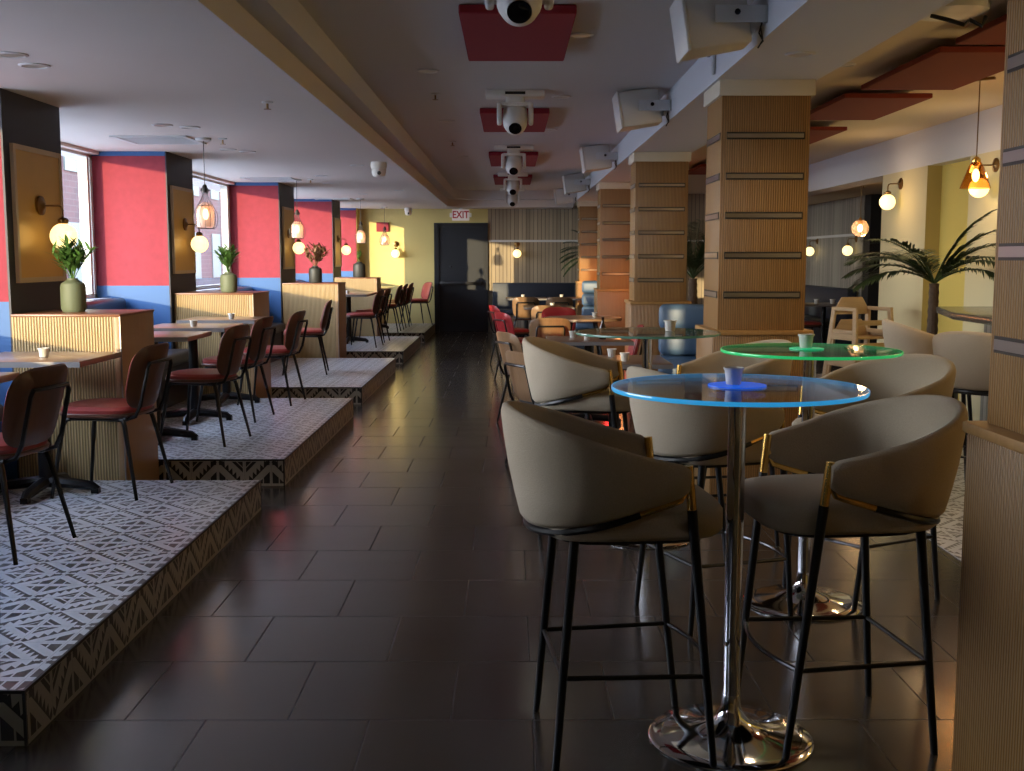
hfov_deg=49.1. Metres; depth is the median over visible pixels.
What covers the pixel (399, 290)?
dining chair
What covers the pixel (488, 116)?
acoustic panel
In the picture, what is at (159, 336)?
dining table
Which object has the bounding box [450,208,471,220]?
exit sign
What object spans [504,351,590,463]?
dining chair
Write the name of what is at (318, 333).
dining chair
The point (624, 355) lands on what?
cup
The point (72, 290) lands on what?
vase
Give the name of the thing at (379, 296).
dining chair
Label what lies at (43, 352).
cup
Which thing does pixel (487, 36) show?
acoustic panel
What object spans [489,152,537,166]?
acoustic panel
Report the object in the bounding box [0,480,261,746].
raised platform
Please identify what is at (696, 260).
potted palm
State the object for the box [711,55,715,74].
tube
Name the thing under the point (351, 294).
dining table
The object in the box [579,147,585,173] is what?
grille
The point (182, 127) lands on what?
recessed light
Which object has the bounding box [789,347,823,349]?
puck
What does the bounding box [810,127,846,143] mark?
acoustic panel
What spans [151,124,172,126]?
recessed light
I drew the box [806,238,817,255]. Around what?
wall sconce
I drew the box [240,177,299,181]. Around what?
ceiling vent
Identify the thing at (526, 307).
dining table
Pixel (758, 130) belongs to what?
column
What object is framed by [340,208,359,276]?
wall
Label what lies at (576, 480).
bar stool
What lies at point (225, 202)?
window
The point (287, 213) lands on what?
framed panel
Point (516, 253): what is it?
wall sconce
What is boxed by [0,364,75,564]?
dining chair
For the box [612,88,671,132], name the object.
wall speaker
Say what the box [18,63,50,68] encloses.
recessed light
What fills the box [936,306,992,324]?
countertop
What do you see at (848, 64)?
recessed light
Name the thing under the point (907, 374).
bar stool
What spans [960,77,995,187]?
cone pendant
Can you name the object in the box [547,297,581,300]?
dining table
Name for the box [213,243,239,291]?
vase
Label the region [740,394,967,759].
bar stool
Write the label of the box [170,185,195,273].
framed panel
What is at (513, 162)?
security camera
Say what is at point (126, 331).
divider
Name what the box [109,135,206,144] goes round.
ceiling vent
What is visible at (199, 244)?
wall sconce
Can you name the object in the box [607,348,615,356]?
cup
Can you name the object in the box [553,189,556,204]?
grille
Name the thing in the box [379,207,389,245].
cage pendant
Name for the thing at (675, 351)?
booth
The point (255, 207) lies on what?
wall
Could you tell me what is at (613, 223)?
column
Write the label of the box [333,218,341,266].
framed panel
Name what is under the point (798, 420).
seat cushion
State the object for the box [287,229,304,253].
wall sconce
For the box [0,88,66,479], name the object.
wall
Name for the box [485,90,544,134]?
security camera
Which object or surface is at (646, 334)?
bar table
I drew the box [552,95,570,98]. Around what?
recessed light
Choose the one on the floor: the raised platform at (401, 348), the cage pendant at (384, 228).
the raised platform at (401, 348)
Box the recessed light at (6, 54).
[0,51,28,58]
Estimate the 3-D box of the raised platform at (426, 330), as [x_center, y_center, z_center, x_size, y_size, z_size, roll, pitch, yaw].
[-2.465,-0.977,20.634,1.918,0.174,2.772,0,6,0]
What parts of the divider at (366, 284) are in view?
panel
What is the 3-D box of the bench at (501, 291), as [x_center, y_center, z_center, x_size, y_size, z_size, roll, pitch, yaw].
[0.496,-1.500,21.710,1.750,0.970,0.580,0,6,0]
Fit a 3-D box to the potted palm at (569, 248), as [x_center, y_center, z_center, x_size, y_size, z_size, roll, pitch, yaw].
[1.421,-2.023,21.431,1.051,2.071,0.607,0,7,-2]
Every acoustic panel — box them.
[458,4,576,60]
[480,108,549,131]
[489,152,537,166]
[493,174,531,184]
[688,164,705,174]
[810,93,932,119]
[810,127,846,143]
[861,46,1004,89]
[956,14,1006,44]
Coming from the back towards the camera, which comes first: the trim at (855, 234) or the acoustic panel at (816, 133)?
the trim at (855, 234)
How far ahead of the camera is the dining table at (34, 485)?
6.08 m
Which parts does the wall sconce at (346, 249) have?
globe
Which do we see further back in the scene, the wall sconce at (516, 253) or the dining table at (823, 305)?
the wall sconce at (516, 253)
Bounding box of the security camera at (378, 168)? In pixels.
[371,161,386,177]
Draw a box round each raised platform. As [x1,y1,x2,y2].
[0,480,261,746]
[158,398,353,485]
[271,358,395,404]
[346,336,420,363]
[381,323,434,342]
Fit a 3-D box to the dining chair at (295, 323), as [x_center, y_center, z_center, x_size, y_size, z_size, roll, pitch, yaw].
[-2.102,-0.255,9.899,0.550,0.818,0.487,1,7,4]
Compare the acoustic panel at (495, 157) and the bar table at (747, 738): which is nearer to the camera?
the bar table at (747, 738)
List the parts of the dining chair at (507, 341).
leg, backrest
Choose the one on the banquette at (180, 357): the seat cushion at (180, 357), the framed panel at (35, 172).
the seat cushion at (180, 357)
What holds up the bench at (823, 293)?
on the floor
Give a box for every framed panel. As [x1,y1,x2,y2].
[9,143,66,282]
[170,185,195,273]
[282,207,294,268]
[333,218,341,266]
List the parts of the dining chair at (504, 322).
leg, backrest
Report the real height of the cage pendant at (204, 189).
0.716 m
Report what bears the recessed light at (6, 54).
in the ceiling
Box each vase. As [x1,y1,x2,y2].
[46,234,97,311]
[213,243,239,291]
[304,242,329,282]
[353,250,364,277]
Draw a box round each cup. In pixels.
[37,348,49,357]
[189,320,197,326]
[228,313,234,318]
[569,331,575,337]
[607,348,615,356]
[620,352,629,360]
[664,320,676,330]
[723,366,743,384]
[798,334,814,347]
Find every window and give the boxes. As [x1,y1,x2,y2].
[61,147,96,298]
[193,176,231,289]
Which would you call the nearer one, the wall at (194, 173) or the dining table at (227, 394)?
the dining table at (227, 394)
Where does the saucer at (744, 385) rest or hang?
on the bar table at (747, 738)
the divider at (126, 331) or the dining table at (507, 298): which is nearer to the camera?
the divider at (126, 331)
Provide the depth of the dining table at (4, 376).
5.13 m
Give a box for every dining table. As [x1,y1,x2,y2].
[0,352,121,503]
[0,372,19,382]
[154,323,243,425]
[154,331,211,440]
[176,316,268,406]
[346,292,376,343]
[381,286,394,328]
[506,297,546,337]
[523,305,574,309]
[546,336,634,423]
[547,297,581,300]
[600,355,673,428]
[805,302,837,342]
[936,306,992,420]
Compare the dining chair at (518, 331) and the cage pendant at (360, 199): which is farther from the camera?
the cage pendant at (360, 199)
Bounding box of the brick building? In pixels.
[61,156,222,285]
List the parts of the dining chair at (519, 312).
backrest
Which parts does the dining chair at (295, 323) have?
leg, leg, seat, leg, backrest, leg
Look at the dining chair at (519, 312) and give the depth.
18.32 m
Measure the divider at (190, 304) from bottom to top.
1.130 m
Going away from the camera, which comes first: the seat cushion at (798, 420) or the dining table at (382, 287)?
the seat cushion at (798, 420)
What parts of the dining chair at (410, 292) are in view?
backrest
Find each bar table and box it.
[575,327,720,549]
[611,374,869,770]
[720,343,903,621]
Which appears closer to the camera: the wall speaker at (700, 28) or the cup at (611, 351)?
the wall speaker at (700, 28)
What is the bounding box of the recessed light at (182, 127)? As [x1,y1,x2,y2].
[180,126,200,128]
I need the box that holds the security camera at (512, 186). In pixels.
[498,172,527,194]
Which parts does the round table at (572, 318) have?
leg, leg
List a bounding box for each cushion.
[87,298,125,308]
[164,349,188,368]
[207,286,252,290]
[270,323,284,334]
[541,389,630,411]
[549,485,722,541]
[576,322,592,328]
[682,441,762,464]
[744,474,937,534]
[792,415,818,424]
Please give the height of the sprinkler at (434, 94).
0.048 m
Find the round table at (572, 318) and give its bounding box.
[544,315,621,354]
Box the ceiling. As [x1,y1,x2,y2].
[0,0,1007,208]
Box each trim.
[488,240,702,241]
[807,233,862,238]
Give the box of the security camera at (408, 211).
[404,208,411,215]
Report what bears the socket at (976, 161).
attached to the cone pendant at (976, 161)
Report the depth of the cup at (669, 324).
5.73 m
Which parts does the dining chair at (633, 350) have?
backrest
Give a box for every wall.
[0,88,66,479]
[61,142,109,300]
[91,151,195,348]
[192,171,241,290]
[220,182,295,344]
[294,199,340,281]
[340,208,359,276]
[359,194,705,331]
[805,195,864,342]
[860,194,881,342]
[877,150,999,420]
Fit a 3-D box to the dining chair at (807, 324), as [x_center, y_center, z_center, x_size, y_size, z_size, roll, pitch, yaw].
[4.396,-0.880,16.912,0.550,0.818,0.487,-1,7,-6]
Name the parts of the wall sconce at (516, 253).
globe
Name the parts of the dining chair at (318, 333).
seat, leg, leg, backrest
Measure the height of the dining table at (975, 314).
1.066 m
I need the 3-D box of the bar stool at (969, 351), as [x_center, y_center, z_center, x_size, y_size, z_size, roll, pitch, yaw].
[2.824,0.179,6.661,0.645,1.031,0.632,-6,9,-43]
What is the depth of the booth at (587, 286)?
17.57 m
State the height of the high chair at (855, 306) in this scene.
0.843 m
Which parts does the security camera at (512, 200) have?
mount plate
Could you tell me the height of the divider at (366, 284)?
1.130 m
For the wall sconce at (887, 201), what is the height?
0.323 m
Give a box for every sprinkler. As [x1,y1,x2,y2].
[218,138,226,144]
[262,101,272,109]
[431,93,439,99]
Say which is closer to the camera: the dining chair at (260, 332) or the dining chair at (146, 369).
the dining chair at (146, 369)
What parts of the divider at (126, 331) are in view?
panel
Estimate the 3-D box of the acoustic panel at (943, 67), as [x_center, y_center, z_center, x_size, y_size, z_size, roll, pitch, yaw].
[2.725,-2.000,7.007,0.640,0.090,1.430,0,6,0]
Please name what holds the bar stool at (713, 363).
on the floor
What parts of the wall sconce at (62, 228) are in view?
arm, globe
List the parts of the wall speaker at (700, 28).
bracket knob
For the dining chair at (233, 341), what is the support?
on the raised platform at (279, 445)
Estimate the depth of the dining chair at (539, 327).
11.94 m
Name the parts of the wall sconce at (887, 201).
globe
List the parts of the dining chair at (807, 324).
seat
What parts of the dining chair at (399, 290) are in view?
leg, leg, backrest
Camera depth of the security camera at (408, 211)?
21.31 m
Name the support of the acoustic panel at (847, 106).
attached to the ceiling
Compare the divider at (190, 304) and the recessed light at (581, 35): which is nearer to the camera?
the recessed light at (581, 35)
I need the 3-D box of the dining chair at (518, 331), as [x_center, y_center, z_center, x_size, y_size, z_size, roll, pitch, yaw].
[-0.030,-0.686,15.211,0.550,0.818,0.487,-2,7,-17]
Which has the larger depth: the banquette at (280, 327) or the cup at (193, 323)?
the banquette at (280, 327)
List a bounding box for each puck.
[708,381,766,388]
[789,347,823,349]
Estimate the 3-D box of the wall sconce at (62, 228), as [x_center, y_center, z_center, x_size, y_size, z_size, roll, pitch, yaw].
[-2.752,-0.987,6.798,0.215,0.323,0.160,0,6,0]
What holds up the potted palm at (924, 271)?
on the floor
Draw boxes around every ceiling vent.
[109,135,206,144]
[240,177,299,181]
[312,198,353,199]
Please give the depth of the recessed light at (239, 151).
10.03 m
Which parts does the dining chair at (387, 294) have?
leg, seat, leg, backrest, leg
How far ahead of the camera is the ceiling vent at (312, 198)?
17.96 m
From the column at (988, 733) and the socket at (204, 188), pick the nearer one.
the column at (988, 733)
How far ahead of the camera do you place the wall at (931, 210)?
10.75 m
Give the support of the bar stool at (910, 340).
on the floor
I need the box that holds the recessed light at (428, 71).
[417,69,438,73]
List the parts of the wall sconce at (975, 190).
globe, arm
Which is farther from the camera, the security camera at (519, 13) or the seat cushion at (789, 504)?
the security camera at (519, 13)
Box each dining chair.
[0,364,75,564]
[50,342,173,500]
[158,324,251,446]
[195,316,275,422]
[237,310,307,405]
[282,299,332,374]
[346,290,385,347]
[353,288,391,342]
[381,284,408,329]
[384,283,413,326]
[387,285,403,332]
[400,282,432,324]
[487,305,528,363]
[493,312,524,382]
[495,331,567,421]
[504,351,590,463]
[512,297,538,327]
[529,318,570,338]
[531,305,560,320]
[541,307,575,346]
[546,297,572,305]
[623,325,643,370]
[804,321,823,342]
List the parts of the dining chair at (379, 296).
leg, seat, leg, backrest, leg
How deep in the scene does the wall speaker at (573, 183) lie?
16.52 m
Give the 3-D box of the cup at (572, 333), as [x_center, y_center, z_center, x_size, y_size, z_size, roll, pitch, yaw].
[0.537,-0.454,9.913,0.071,0.058,0.071,0,6,0]
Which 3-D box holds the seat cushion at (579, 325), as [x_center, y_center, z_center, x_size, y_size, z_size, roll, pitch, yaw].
[1.215,-0.943,17.387,0.380,0.120,0.540,2,7,14]
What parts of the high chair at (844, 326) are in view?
leg, armrest, backrest, leg, armrest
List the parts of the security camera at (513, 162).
yoke arm, mount plate, yoke arm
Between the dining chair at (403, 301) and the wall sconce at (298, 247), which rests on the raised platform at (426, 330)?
the dining chair at (403, 301)
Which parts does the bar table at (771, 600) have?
post, glass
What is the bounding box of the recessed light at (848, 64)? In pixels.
[840,62,855,66]
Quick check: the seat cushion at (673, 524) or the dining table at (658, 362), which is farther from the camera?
the dining table at (658, 362)
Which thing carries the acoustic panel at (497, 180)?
attached to the ceiling
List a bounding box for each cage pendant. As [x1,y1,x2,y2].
[193,137,217,228]
[289,179,305,238]
[355,198,366,243]
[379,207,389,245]
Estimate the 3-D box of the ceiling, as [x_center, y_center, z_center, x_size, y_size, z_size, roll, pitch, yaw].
[1.387,-2.283,9.535,11.200,0.620,24.660,0,6,0]
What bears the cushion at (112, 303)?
on the banquette at (180, 357)
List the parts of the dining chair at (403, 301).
backrest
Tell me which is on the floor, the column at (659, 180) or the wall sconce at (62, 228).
the column at (659, 180)
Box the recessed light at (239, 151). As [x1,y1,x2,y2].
[239,151,255,152]
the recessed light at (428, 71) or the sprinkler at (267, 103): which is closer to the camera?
the sprinkler at (267, 103)
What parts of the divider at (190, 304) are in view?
panel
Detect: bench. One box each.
[492,283,575,333]
[804,285,856,344]
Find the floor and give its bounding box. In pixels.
[0,332,964,770]
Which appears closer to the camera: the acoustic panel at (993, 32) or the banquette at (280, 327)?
the acoustic panel at (993, 32)
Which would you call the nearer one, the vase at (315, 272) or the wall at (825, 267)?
the vase at (315, 272)
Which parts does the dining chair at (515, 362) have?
backrest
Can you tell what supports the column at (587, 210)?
on the floor
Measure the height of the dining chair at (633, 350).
0.818 m
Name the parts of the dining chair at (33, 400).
leg, seat, backrest, leg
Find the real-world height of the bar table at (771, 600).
1.075 m
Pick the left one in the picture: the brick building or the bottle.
the brick building
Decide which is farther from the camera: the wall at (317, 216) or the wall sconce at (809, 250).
the wall sconce at (809, 250)
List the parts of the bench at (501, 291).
backrest, seat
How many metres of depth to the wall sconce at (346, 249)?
18.59 m
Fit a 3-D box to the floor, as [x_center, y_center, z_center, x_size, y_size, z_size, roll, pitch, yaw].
[1.387,0.365,10.037,11.200,0.104,25.060,0,6,0]
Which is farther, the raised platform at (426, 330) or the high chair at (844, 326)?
the raised platform at (426, 330)
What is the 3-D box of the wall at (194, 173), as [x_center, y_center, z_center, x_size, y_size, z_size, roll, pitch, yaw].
[-3.617,-1.189,12.652,0.340,2.400,3.320,0,6,0]
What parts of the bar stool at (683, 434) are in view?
leg, leg, rail, leg, seat, brass rail, leg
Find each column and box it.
[575,201,597,328]
[593,182,630,354]
[624,152,690,378]
[694,79,815,502]
[952,0,1023,770]
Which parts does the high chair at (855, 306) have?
leg, rail, rail, armrest, backrest, leg, leg, seat, rail, armrest, leg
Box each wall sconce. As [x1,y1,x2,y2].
[36,196,77,247]
[183,218,207,252]
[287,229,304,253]
[337,235,350,254]
[391,241,399,257]
[513,242,520,257]
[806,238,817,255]
[842,236,857,255]
[879,178,902,209]
[969,158,998,197]
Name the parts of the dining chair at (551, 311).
backrest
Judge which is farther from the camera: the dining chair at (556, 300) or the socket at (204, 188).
the dining chair at (556, 300)
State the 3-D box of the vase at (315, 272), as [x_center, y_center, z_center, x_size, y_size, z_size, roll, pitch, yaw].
[-2.522,-1.595,14.469,0.407,0.536,0.365,-5,8,-39]
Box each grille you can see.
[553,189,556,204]
[562,175,566,194]
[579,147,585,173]
[612,91,623,132]
[669,0,691,63]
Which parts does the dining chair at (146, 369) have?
leg, leg, rail, seat, leg, backrest, leg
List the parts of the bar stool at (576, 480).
leg, leg, rail, seat, brass rail, leg, leg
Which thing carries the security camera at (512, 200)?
attached to the ceiling
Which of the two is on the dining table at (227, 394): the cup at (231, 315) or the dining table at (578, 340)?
the cup at (231, 315)
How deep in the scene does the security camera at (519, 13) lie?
4.37 m
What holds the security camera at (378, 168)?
attached to the ceiling
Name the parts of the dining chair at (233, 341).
leg, leg, rail, seat, leg, backrest, leg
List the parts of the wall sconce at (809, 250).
globe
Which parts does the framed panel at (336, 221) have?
panel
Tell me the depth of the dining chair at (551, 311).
14.38 m
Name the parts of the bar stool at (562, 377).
rail, seat, brass rail, leg, leg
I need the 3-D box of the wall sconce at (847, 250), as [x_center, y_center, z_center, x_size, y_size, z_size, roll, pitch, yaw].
[5.269,-2.189,17.492,0.215,0.323,0.160,0,6,0]
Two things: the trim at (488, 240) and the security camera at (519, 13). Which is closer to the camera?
the security camera at (519, 13)
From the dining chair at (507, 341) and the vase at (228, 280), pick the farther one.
the vase at (228, 280)
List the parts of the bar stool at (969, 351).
leg, seat, rail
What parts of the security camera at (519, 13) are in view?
yoke arm, yoke arm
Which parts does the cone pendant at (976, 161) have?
bulb, cord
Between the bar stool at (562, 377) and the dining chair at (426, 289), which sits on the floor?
the bar stool at (562, 377)
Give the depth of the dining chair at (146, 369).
5.96 m
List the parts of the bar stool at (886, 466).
leg, brass rail, leg, seat, brass rail, leg, rail, leg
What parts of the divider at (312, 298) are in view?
panel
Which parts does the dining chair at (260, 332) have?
leg, leg, seat, leg, backrest, leg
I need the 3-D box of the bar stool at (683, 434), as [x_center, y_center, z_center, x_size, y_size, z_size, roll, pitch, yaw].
[0.774,0.428,4.505,0.645,1.031,0.632,-3,7,-21]
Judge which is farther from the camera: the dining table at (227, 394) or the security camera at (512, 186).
the security camera at (512, 186)
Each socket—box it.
[202,184,207,192]
[971,156,980,165]
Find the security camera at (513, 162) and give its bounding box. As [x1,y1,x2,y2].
[494,145,533,175]
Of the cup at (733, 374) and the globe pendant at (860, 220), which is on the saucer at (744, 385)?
the cup at (733, 374)
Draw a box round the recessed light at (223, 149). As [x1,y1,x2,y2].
[219,148,236,150]
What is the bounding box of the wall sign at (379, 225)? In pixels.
[376,222,388,231]
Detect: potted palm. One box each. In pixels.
[559,230,577,276]
[626,219,704,303]
[842,209,996,399]
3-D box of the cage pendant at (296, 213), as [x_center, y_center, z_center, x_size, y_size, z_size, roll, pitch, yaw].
[-2.619,-2.147,13.641,0.200,0.716,0.195,0,6,0]
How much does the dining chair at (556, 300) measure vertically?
0.818 m
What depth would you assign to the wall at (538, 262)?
21.89 m
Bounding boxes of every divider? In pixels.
[11,309,158,479]
[174,291,270,397]
[282,282,346,357]
[334,277,381,335]
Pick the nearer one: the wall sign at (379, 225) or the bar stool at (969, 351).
the bar stool at (969, 351)
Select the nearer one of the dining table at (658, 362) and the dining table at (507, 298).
the dining table at (658, 362)
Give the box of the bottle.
[599,317,605,338]
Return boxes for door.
[434,223,487,331]
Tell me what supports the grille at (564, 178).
attached to the wall speaker at (573, 183)
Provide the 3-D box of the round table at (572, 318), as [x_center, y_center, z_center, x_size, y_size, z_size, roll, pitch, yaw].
[0.842,-0.435,13.338,0.920,0.753,0.920,0,6,0]
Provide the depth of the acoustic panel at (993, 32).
5.85 m
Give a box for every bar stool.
[501,401,722,770]
[522,336,630,535]
[626,366,793,636]
[676,339,792,545]
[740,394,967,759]
[782,354,955,610]
[882,319,972,420]
[932,331,990,479]
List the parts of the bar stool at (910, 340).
leg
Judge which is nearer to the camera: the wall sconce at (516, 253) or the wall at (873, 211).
the wall at (873, 211)
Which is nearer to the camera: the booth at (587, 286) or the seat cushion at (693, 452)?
the seat cushion at (693, 452)
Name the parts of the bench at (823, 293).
seat, backrest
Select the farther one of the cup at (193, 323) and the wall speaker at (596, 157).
the wall speaker at (596, 157)
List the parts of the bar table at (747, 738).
post, glass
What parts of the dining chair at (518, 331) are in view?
leg, backrest, seat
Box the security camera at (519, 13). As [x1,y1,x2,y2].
[485,0,553,26]
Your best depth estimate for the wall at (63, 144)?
9.68 m
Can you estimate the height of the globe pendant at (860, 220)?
0.690 m
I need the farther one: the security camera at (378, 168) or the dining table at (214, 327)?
the security camera at (378, 168)
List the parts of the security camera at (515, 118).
yoke arm, mount plate, yoke arm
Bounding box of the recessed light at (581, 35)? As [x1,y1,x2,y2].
[570,32,593,38]
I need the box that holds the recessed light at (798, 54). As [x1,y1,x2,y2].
[785,51,815,57]
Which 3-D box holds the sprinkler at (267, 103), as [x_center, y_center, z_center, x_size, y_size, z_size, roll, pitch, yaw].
[-1.495,-1.711,6.848,0.070,0.048,0.069,0,6,0]
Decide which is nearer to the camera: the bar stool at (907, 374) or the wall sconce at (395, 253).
the bar stool at (907, 374)
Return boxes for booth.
[575,281,596,352]
[658,304,703,374]
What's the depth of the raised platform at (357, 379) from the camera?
12.16 m
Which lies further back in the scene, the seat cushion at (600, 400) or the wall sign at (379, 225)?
the wall sign at (379, 225)
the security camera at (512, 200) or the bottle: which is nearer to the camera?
the bottle
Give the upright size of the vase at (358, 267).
0.458 m
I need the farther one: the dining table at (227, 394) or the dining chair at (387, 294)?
the dining chair at (387, 294)
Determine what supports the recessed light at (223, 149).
in the ceiling
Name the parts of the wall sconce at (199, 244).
globe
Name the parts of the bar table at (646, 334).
post, glass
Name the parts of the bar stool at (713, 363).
leg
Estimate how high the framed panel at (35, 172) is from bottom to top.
0.800 m
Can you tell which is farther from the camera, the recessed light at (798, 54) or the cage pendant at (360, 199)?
the cage pendant at (360, 199)
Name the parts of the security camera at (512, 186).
mount plate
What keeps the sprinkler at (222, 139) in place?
attached to the ceiling
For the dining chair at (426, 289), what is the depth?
21.54 m
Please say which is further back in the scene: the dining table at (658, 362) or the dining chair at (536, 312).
the dining chair at (536, 312)
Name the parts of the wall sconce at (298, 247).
globe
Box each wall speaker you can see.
[553,188,576,204]
[562,174,590,194]
[579,145,617,173]
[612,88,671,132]
[669,0,767,63]
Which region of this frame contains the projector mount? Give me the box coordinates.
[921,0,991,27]
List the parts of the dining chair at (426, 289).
seat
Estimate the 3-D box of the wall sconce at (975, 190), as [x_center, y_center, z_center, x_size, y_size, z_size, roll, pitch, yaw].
[3.880,-1.712,9.231,0.215,0.323,0.160,0,6,0]
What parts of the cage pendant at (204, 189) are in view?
cord, bulb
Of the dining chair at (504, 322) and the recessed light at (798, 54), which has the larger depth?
the dining chair at (504, 322)
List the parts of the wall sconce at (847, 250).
globe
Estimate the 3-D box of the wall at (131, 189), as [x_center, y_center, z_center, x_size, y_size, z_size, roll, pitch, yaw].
[-3.469,-0.954,10.590,0.730,2.400,0.830,0,6,0]
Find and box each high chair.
[822,297,893,376]
[826,319,884,374]
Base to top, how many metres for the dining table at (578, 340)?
0.750 m
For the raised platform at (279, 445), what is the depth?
7.98 m
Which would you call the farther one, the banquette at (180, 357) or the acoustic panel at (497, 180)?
the acoustic panel at (497, 180)
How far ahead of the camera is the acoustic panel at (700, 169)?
14.87 m
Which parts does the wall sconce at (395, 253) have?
globe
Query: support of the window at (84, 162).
in the wall at (63, 144)
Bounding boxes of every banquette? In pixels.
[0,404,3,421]
[87,298,188,410]
[207,286,284,361]
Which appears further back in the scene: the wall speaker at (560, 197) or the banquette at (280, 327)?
the wall speaker at (560, 197)
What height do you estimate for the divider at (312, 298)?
1.130 m
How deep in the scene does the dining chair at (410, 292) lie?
20.84 m
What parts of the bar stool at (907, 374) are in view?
leg, brass rail, leg, leg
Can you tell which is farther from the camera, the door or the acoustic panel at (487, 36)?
the door
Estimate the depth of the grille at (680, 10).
5.21 m
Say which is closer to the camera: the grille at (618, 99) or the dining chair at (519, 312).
the grille at (618, 99)

